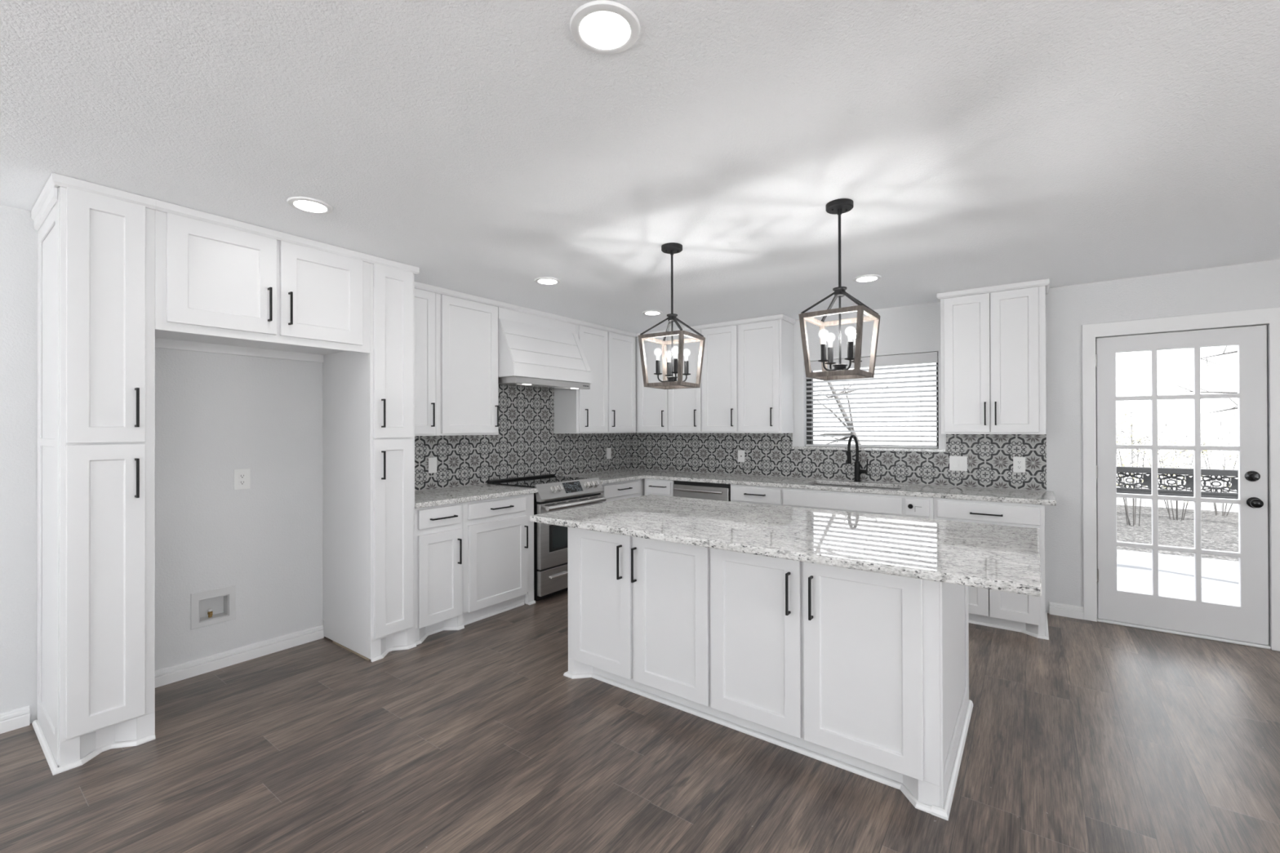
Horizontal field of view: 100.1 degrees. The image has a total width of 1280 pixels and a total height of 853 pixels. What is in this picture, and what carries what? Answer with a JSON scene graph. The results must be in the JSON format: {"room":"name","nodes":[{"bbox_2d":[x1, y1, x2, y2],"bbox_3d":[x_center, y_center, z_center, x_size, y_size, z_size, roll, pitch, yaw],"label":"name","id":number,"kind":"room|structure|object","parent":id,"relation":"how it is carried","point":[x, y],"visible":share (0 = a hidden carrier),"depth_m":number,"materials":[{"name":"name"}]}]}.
{"room":"kitchen","nodes":[
{"label":"kitchen","id":0,"kind":"room"},
{"bbox_2d":[0,204,629,723],"bbox_3d":[-2.667,0.193,2.944,0.120,2.430,8.720,0,0,36],"label":"wall","id":1,"kind":"structure","parent":0,"point":[216,415],"depth_m":3.04,"materials":[{"name":"white paint"}]},
{"bbox_2d":[0,705,30,733],"bbox_3d":[-4.031,1.361,0.966,0.017,0.088,3.880,0,0,36],"label":"baseboard","id":2,"kind":"structure","parent":1,"relation":"attached to","point":[17,718],"depth_m":2.49,"materials":[{"name":"white paint"}]},
{"bbox_2d":[191,585,235,630],"bbox_3d":[-2.499,1.044,3.126,0.084,0.203,0.212,0,0,36],"label":"outlet box","id":3,"kind":"object","parent":1,"relation":"attached to","point":[211,604],"visible":1,"depth_m":3.13,"materials":[{"name":"white plastic"}]},
{"bbox_2d":[155,624,324,688],"bbox_3d":[-2.402,1.364,3.181,0.017,0.088,0.973,0,0,36],"label":"baseboard","id":4,"kind":"structure","parent":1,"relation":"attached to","point":[182,671],"depth_m":3.17,"materials":[{"name":"white paint"}]},
{"bbox_2d":[233,468,249,489],"bbox_3d":[-2.388,0.316,3.215,0.008,0.122,0.082,0,0,36],"label":"wall outlet","id":5,"kind":"object","parent":1,"relation":"attached to","point":[241,477],"visible":1,"depth_m":3.21,"materials":[{"name":"white plastic"}]},
{"bbox_2d":[239,473,245,478],"bbox_3d":[-2.385,0.296,3.213,0.002,0.029,0.034,0,0,36],"label":"socket","id":6,"kind":"object","parent":5,"relation":"attached to","point":[241,475],"depth_m":3.21,"materials":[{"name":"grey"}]},
{"bbox_2d":[239,480,245,484],"bbox_3d":[-2.385,0.335,3.213,0.002,0.029,0.034,0,0,36],"label":"socket","id":7,"kind":"object","parent":5,"relation":"attached to","point":[241,482],"depth_m":3.21,"materials":[{"name":"grey plastic"}]},
{"bbox_2d":[155,199,372,362],"bbox_3d":[-2.138,-0.725,2.988,0.684,0.593,0.976,0,0,36],"label":"upper cabinet","id":8,"kind":"object","parent":1,"relation":"attached to","point":[224,285],"visible":0.99,"depth_m":2.75,"materials":[{"name":"white paint"}]},
{"bbox_2d":[414,281,437,435],"bbox_3d":[-1.702,-0.476,3.850,0.362,1.088,0.356,0,0,36],"label":"upper cabinet","id":9,"kind":"object","parent":1,"relation":"attached to","point":[424,294],"visible":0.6,"depth_m":3.84,"materials":[{"name":"white paint"}]},
{"bbox_2d":[435,286,499,435],"bbox_3d":[-1.428,-0.475,4.223,0.362,1.088,0.570,0,0,36],"label":"upper cabinet","id":10,"kind":"object","parent":1,"relation":"attached to","point":[466,325],"visible":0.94,"depth_m":4.12,"materials":[{"name":"white paint"}]},
{"bbox_2d":[414,385,631,491],"bbox_3d":[-1.026,0.053,5.066,0.008,0.886,3.114,0,0,36],"label":"backsplash","id":11,"kind":"structure","parent":1,"relation":"attached to","point":[526,444],"depth_m":4.93,"materials":[{"name":"tile"}]},
{"bbox_2d":[428,457,436,473],"bbox_3d":[-1.634,0.306,4.225,0.007,0.122,0.072,0,0,36],"label":"wall outlet","id":12,"kind":"object","parent":11,"relation":"attached to","point":[432,461],"visible":1,"depth_m":4.22,"materials":[{"name":"white plastic"}]},
{"bbox_2d":[606,448,611,458],"bbox_3d":[-0.346,0.300,5.976,0.007,0.122,0.074,0,0,36],"label":"wall outlet","id":13,"kind":"object","parent":11,"relation":"attached to","point":[608,450],"visible":1,"depth_m":5.97,"materials":[{"name":"white plastic"}]},
{"bbox_2d":[497,301,591,389],"bbox_3d":[-0.930,-0.681,4.786,0.498,0.676,0.925,0,0,36],"label":"range hood","id":14,"kind":"object","parent":1,"relation":"attached to","point":[539,349],"visible":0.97,"depth_m":4.60,"materials":[{"name":"white paint"}]},
{"bbox_2d":[554,320,636,433],"bbox_3d":[-0.337,-0.474,5.706,0.362,1.088,1.260,0,0,36],"label":"upper cabinet","id":15,"kind":"object","parent":1,"relation":"attached to","point":[609,406],"visible":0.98,"depth_m":5.43,"materials":[{"name":"white paint"}]},
{"bbox_2d":[0,0,1279,337],"bbox_3d":[0.403,-1.098,0.612,7.840,0.120,8.840,0,0,36],"label":"ceiling","id":16,"kind":"structure","parent":0,"point":[477,146],"depth_m":1.91,"materials":[{"name":"white paint"}]},
{"bbox_2d":[287,196,333,213],"bbox_3d":[-1.526,-1.021,2.482,0.182,0.010,0.182,0,0,36],"label":"recessed light","id":17,"kind":"object","parent":16,"relation":"in","point":[309,205],"visible":1,"depth_m":2.47,"materials":[{"name":"white paint"}]},
{"bbox_2d":[534,276,560,284],"bbox_3d":[-0.649,-1.020,3.762,0.182,0.010,0.182,0,0,36],"label":"recessed light","id":18,"kind":"object","parent":16,"relation":"in","point":[544,280],"visible":1,"depth_m":3.75,"materials":[{"name":"white paint"}]},
{"bbox_2d":[569,0,639,54],"bbox_3d":[-0.091,-1.029,1.390,0.182,0.010,0.182,0,0,36],"label":"recessed light","id":19,"kind":"object","parent":16,"relation":"in","point":[605,27],"visible":1,"depth_m":1.38,"materials":[{"name":"white paint"}]},
{"bbox_2d":[642,310,662,315],"bbox_3d":[0.112,-1.018,4.808,0.182,0.010,0.182,0,0,36],"label":"recessed light","id":20,"kind":"object","parent":16,"relation":"in","point":[648,312],"visible":1,"depth_m":4.79,"materials":[{"name":"white paint"}]},
{"bbox_2d":[638,242,705,389],"bbox_3d":[0.183,-0.626,3.057,0.282,0.806,0.282,0,0,33],"label":"pendant lantern","id":21,"kind":"object","parent":16,"relation":"hanging from","point":[669,381],"visible":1,"depth_m":3.04,"materials":[{"name":"black metal"}]},
{"bbox_2d":[798,198,880,380],"bbox_3d":[0.927,-0.630,2.485,0.293,0.806,0.293,0,0,36],"label":"pendant lantern","id":22,"kind":"object","parent":16,"relation":"hanging from","point":[841,206],"visible":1,"depth_m":2.46,"materials":[{"name":"black metal"}]},
{"bbox_2d":[853,274,880,282],"bbox_3d":[1.576,-1.026,3.721,0.182,0.010,0.182,0,0,36],"label":"recessed light","id":23,"kind":"object","parent":16,"relation":"in","point":[868,277],"visible":1,"depth_m":3.71,"materials":[{"name":"white paint"}]},
{"bbox_2d":[0,590,1279,852],"bbox_3d":[0.410,1.442,0.604,7.840,0.100,8.840,0,0,36],"label":"floor","id":24,"kind":"structure","parent":0,"point":[1092,736],"depth_m":2.19,"materials":[{"name":"brown wood"}]},
{"bbox_2d":[31,172,155,775],"bbox_3d":[-2.518,0.192,2.464,0.684,2.428,0.318,0,0,36],"label":"pantry cabinet","id":25,"kind":"object","parent":24,"relation":"on","point":[95,647],"visible":1,"depth_m":2.30,"materials":[{"name":"white paint"}]},
{"bbox_2d":[322,255,419,662],"bbox_3d":[-1.756,0.193,3.501,0.684,2.428,0.309,0,0,36],"label":"pantry cabinet","id":26,"kind":"object","parent":24,"relation":"on","point":[368,399],"visible":1,"depth_m":3.34,"materials":[{"name":"white paint"}]},
{"bbox_2d":[414,502,464,644],"bbox_3d":[-1.571,0.969,3.762,0.662,0.878,0.370,0,0,36],"label":"base cabinet","id":27,"kind":"object","parent":24,"relation":"on","point":[438,530],"visible":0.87,"depth_m":3.59,"materials":[{"name":"white paint"}]},
{"bbox_2d":[462,493,535,625],"bbox_3d":[-1.265,0.969,4.178,0.662,0.878,0.662,0,0,36],"label":"base cabinet","id":28,"kind":"object","parent":24,"relation":"on","point":[498,533],"visible":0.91,"depth_m":3.98,"materials":[{"name":"white paint"}]},
{"bbox_2d":[414,484,537,508],"bbox_3d":[-1.381,0.511,4.040,0.646,0.034,1.043,0,0,36],"label":"countertop","id":29,"kind":"structure","parent":28,"relation":"on","point":[441,496],"depth_m":3.96,"materials":[{"name":"white stone"}]},
{"bbox_2d":[487,474,606,600],"bbox_3d":[-0.802,0.936,4.746,0.722,0.943,0.788,0,0,36],"label":"range","id":30,"kind":"object","parent":24,"relation":"on","point":[555,493],"visible":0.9,"depth_m":4.43,"materials":[{"name":"silver metal"}]},
{"bbox_2d":[487,475,586,488],"bbox_3d":[-0.856,0.489,4.787,0.586,0.012,0.788,0,0,36],"label":"cooktop","id":31,"kind":"object","parent":30,"relation":"in","point":[531,482],"depth_m":4.72,"materials":[{"name":"black ceramic"}]},
{"bbox_2d":[600,479,644,502],"bbox_3d":[-0.210,0.970,5.612,0.662,0.877,1.257,0,0,36],"label":"base cabinet","id":32,"kind":"object","parent":24,"relation":"on","point":[613,491],"visible":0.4,"depth_m":5.18,"materials":[{"name":"white paint"}]},
{"bbox_2d":[561,468,1056,506],"bbox_3d":[1.103,0.506,4.632,3.947,0.034,1.287,0,0,36],"label":"countertop","id":33,"kind":"structure","parent":32,"relation":"on","point":[982,494],"depth_m":4.53,"materials":[{"name":"white stone"}]},
{"bbox_2d":[813,484,898,489],"bbox_3d":[1.799,0.617,4.505,0.774,0.188,0.404,0,0,36],"label":"sink","id":34,"kind":"object","parent":33,"relation":"in","point":[814,484],"visible":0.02,"depth_m":4.67,"materials":[{"name":"silver metal"}]},
{"bbox_2d":[846,434,867,481],"bbox_3d":[1.890,0.279,4.706,0.208,0.416,0.107,0,0,-13],"label":"kitchen faucet","id":35,"kind":"object","parent":33,"relation":"on","point":[858,471],"visible":1,"depth_m":4.71,"materials":[{"name":"black metal"}]},
{"bbox_2d":[644,478,674,496],"bbox_3d":[0.348,0.969,5.572,0.347,0.877,0.662,0,0,36],"label":"base cabinet","id":36,"kind":"object","parent":24,"relation":"on","point":[651,486],"visible":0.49,"depth_m":5.33,"materials":[{"name":"white paint"}]},
{"bbox_2d":[672,480,730,501],"bbox_3d":[0.726,0.959,5.269,0.610,0.855,0.650,0,0,36],"label":"dishwasher","id":37,"kind":"object","parent":24,"relation":"on","point":[705,491],"visible":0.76,"depth_m":5.03,"materials":[{"name":"silver metal"}]},
{"bbox_2d":[730,484,782,506],"bbox_3d":[1.186,0.964,4.956,0.490,0.877,0.662,0,0,36],"label":"base cabinet","id":38,"kind":"object","parent":24,"relation":"on","point":[769,495],"visible":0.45,"depth_m":4.71,"materials":[{"name":"white paint"}]},
{"bbox_2d":[563,527,973,820],"bbox_3d":[0.604,0.959,2.832,1.889,0.879,1.006,0,0,36],"label":"kitchen island","id":39,"kind":"object","parent":24,"relation":"on","point":[864,673],"visible":0.8,"depth_m":2.29,"materials":[{"name":"white paint"}]},
{"bbox_2d":[529,494,1041,596],"bbox_3d":[0.639,0.501,2.736,2.250,0.034,1.150,0,0,36],"label":"island countertop","id":40,"kind":"structure","parent":39,"relation":"on","point":[1000,557],"depth_m":2.39,"materials":[{"name":"white stone"}]},
{"bbox_2d":[782,484,933,519],"bbox_3d":[1.846,0.961,4.471,1.145,0.877,0.662,0,0,36],"label":"base cabinet","id":41,"kind":"object","parent":24,"relation":"on","point":[864,503],"visible":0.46,"depth_m":4.19,"materials":[{"name":"white paint"}]},
{"bbox_2d":[933,497,1048,639],"bbox_3d":[2.576,0.958,3.933,0.664,0.878,0.662,0,0,36],"label":"base cabinet","id":42,"kind":"object","parent":24,"relation":"on","point":[1025,614],"visible":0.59,"depth_m":3.66,"materials":[{"name":"white paint"}]},
{"bbox_2d":[635,258,1279,647],"bbox_3d":[2.990,0.181,4.120,7.600,2.430,0.120,0,0,36],"label":"wall","id":43,"kind":"structure","parent":0,"point":[916,328],"depth_m":3.93,"materials":[{"name":"white paint"}]},
{"bbox_2d":[636,324,702,433],"bbox_3d":[0.368,-0.475,5.748,0.826,1.088,0.362,0,0,36],"label":"upper cabinet","id":44,"kind":"object","parent":43,"relation":"attached to","point":[679,411],"visible":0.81,"depth_m":5.63,"materials":[{"name":"white paint"}]},
{"bbox_2d":[701,314,795,433],"bbox_3d":[1.046,-0.479,5.250,0.854,1.088,0.362,0,0,36],"label":"upper cabinet","id":45,"kind":"object","parent":43,"relation":"attached to","point":[748,365],"visible":1,"depth_m":5.10,"materials":[{"name":"white paint"}]},
{"bbox_2d":[631,432,1046,490],"bbox_3d":[1.468,0.277,5.160,3.897,0.425,0.008,0,0,36],"label":"backsplash","id":46,"kind":"structure","parent":43,"relation":"attached to","point":[989,456],"depth_m":4.86,"materials":[{"name":"tile"}]},
{"bbox_2d":[737,450,744,462],"bbox_3d":[1.034,0.303,5.469,0.076,0.120,0.008,0,0,36],"label":"wall outlet","id":47,"kind":"object","parent":46,"relation":"attached to","point":[740,453],"visible":1,"depth_m":5.47,"materials":[{"name":"white plastic"}]},
{"bbox_2d":[949,456,967,471],"bbox_3d":[2.575,0.299,4.335,0.124,0.118,0.008,0,0,36],"label":"light switch","id":48,"kind":"object","parent":46,"relation":"attached to","point":[956,463],"visible":1,"depth_m":4.33,"materials":[{"name":"white plastic"}]},
{"bbox_2d":[1013,457,1025,472],"bbox_3d":[2.900,0.291,4.096,0.076,0.118,0.008,0,0,36],"label":"wall outlet","id":49,"kind":"object","parent":46,"relation":"attached to","point":[1019,463],"visible":1,"depth_m":4.09,"materials":[{"name":"white plastic"}]},
{"bbox_2d":[1016,465,1022,469],"bbox_3d":[2.898,0.311,4.094,0.034,0.029,0.002,0,0,36],"label":"socket","id":50,"kind":"object","parent":49,"relation":"attached to","point":[1018,467],"depth_m":4.09,"materials":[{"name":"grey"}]},
{"bbox_2d":[791,446,946,452],"bbox_3d":[2.008,0.200,4.800,1.291,0.024,0.096,0,0,36],"label":"window sill","id":51,"kind":"structure","parent":43,"relation":"attached to","point":[793,447],"depth_m":4.70,"materials":[{"name":"white stone"}]},
{"bbox_2d":[806,362,938,448],"bbox_3d":[2.070,-0.217,4.842,1.145,0.826,0.043,0,0,36],"label":"window","id":52,"kind":"structure","parent":43,"relation":"in","point":[807,380],"depth_m":5.13,"materials":[{"name":"white metal"}]},
{"bbox_2d":[804,351,937,448],"bbox_3d":[2.031,-0.216,4.789,1.119,0.802,0.068,0,0,36],"label":"window blind","id":53,"kind":"object","parent":52,"relation":"attached to","point":[932,357],"visible":0.9,"depth_m":4.72,"materials":[{"name":"grey plastic"}]},
{"bbox_2d":[936,278,1049,434],"bbox_3d":[2.665,-0.487,4.059,0.694,1.088,0.362,0,0,36],"label":"upper cabinet","id":54,"kind":"object","parent":43,"relation":"attached to","point":[993,339],"visible":1,"depth_m":3.93,"materials":[{"name":"white paint"}]},
{"bbox_2d":[1049,601,1084,619],"bbox_3d":[3.128,1.351,3.932,0.196,0.088,0.017,0,0,36],"label":"baseboard","id":55,"kind":"structure","parent":43,"relation":"attached to","point":[1056,609],"depth_m":3.93,"materials":[{"name":"white paint"}]},
{"bbox_2d":[1095,337,1097,550],"bbox_3d":[3.634,0.367,3.636,0.827,2.015,0.016,0,0,36],"label":"trim","id":56,"kind":"structure","parent":43,"relation":"attached to","point":[1095,338],"depth_m":3.87,"materials":[{"name":"white paint"}]},
{"bbox_2d":[1081,306,1279,651],"bbox_3d":[3.598,0.328,3.586,0.978,2.130,0.018,0,0,36],"label":"trim","id":57,"kind":"structure","parent":43,"relation":"attached to","point":[1270,316],"depth_m":3.59,"materials":[{"name":"white paint"}]},
{"bbox_2d":[1095,324,1269,644],"bbox_3d":[3.592,0.368,3.586,0.825,2.009,0.113,0,0,36],"label":"door","id":58,"kind":"structure","parent":43,"relation":"in","point":[1247,621],"depth_m":3.54,"materials":[{"name":"white paint"}]},
{"bbox_2d":[1097,617,1271,649],"bbox_3d":[3.638,1.384,3.635,0.827,0.017,0.132,0,0,36],"label":"threshold","id":59,"kind":"object","parent":43,"relation":"attached to","point":[1189,634],"depth_m":3.56,"materials":[{"name":"white paint"}]},
{"label":"outside","id":60,"kind":"structure","parent":0,"visible":0},
{"bbox_2d":[1116,549,1239,604],"bbox_3d":[4.314,1.587,5.572,16.000,0.100,3.770,0,0,36],"label":"patio","id":61,"kind":"structure","parent":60,"point":[1220,578],"depth_m":5.50,"materials":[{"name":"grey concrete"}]},
{"bbox_2d":[1116,466,1238,499],"bbox_3d":[5.464,0.979,5.452,1.240,1.109,0.090,0,0,36],"label":"iron railing","id":62,"kind":"object","parent":61,"relation":"on","point":[1164,472],"visible":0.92,"depth_m":5.43,"materials":[{"name":"black metal"}]},
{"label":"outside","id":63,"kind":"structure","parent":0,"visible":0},
{"bbox_2d":[1116,487,1238,561],"bbox_3d":[8.424,1.614,11.158,26.000,0.100,10.100,0,0,36],"label":"ground","id":64,"kind":"structure","parent":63,"point":[1220,532],"depth_m":8.03,"materials":[{"name":"grey plant"}]},
{"bbox_2d":[813,378,902,444],"bbox_3d":[3.594,-0.563,10.123,2.521,4.333,1.026,0,0,25],"label":"bare tree","id":65,"kind":"object","parent":64,"relation":"on","point":[828,383],"visible":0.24,"depth_m":9.95,"materials":[{"name":"grey plant"}]},
{"bbox_2d":[813,345,1238,512],"bbox_3d":[8.619,-0.030,11.365,24.082,3.190,0.063,0,0,36],"label":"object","id":66,"kind":"object","parent":64,"relation":"on","point":[1135,370],"visible":0.06,"depth_m":10.38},
{"bbox_2d":[1115,394,1176,526],"bbox_3d":[7.714,0.500,8.526,1.324,2.119,1.219,0,0,36],"label":"bare shrub","id":67,"kind":"object","parent":64,"relation":"on","point":[1131,406],"visible":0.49,"depth_m":8.45,"materials":[{"name":"grey plant"}]},
{"bbox_2d":[1120,425,1226,520],"bbox_3d":[8.904,0.770,8.972,1.198,1.576,1.191,0,0,-11],"label":"bare shrub","id":68,"kind":"object","parent":64,"relation":"on","point":[1183,437],"visible":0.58,"depth_m":8.90,"materials":[{"name":"grey plant"}]},
{"bbox_2d":[1158,346,1237,413],"bbox_3d":[9.639,-0.533,8.052,2.742,4.200,1.338,0,0,36],"label":"bare tree","id":69,"kind":"object","parent":64,"relation":"on","point":[1223,353],"visible":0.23,"depth_m":8.64,"materials":[{"name":"grey plant"}]},
{"bbox_2d":[1172,413,1238,515],"bbox_3d":[10.217,0.663,9.413,1.388,1.785,1.119,0,0,36],"label":"bare shrub","id":70,"kind":"object","parent":64,"relation":"on","point":[1206,452],"visible":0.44,"depth_m":9.37,"materials":[{"name":"grey plant"}]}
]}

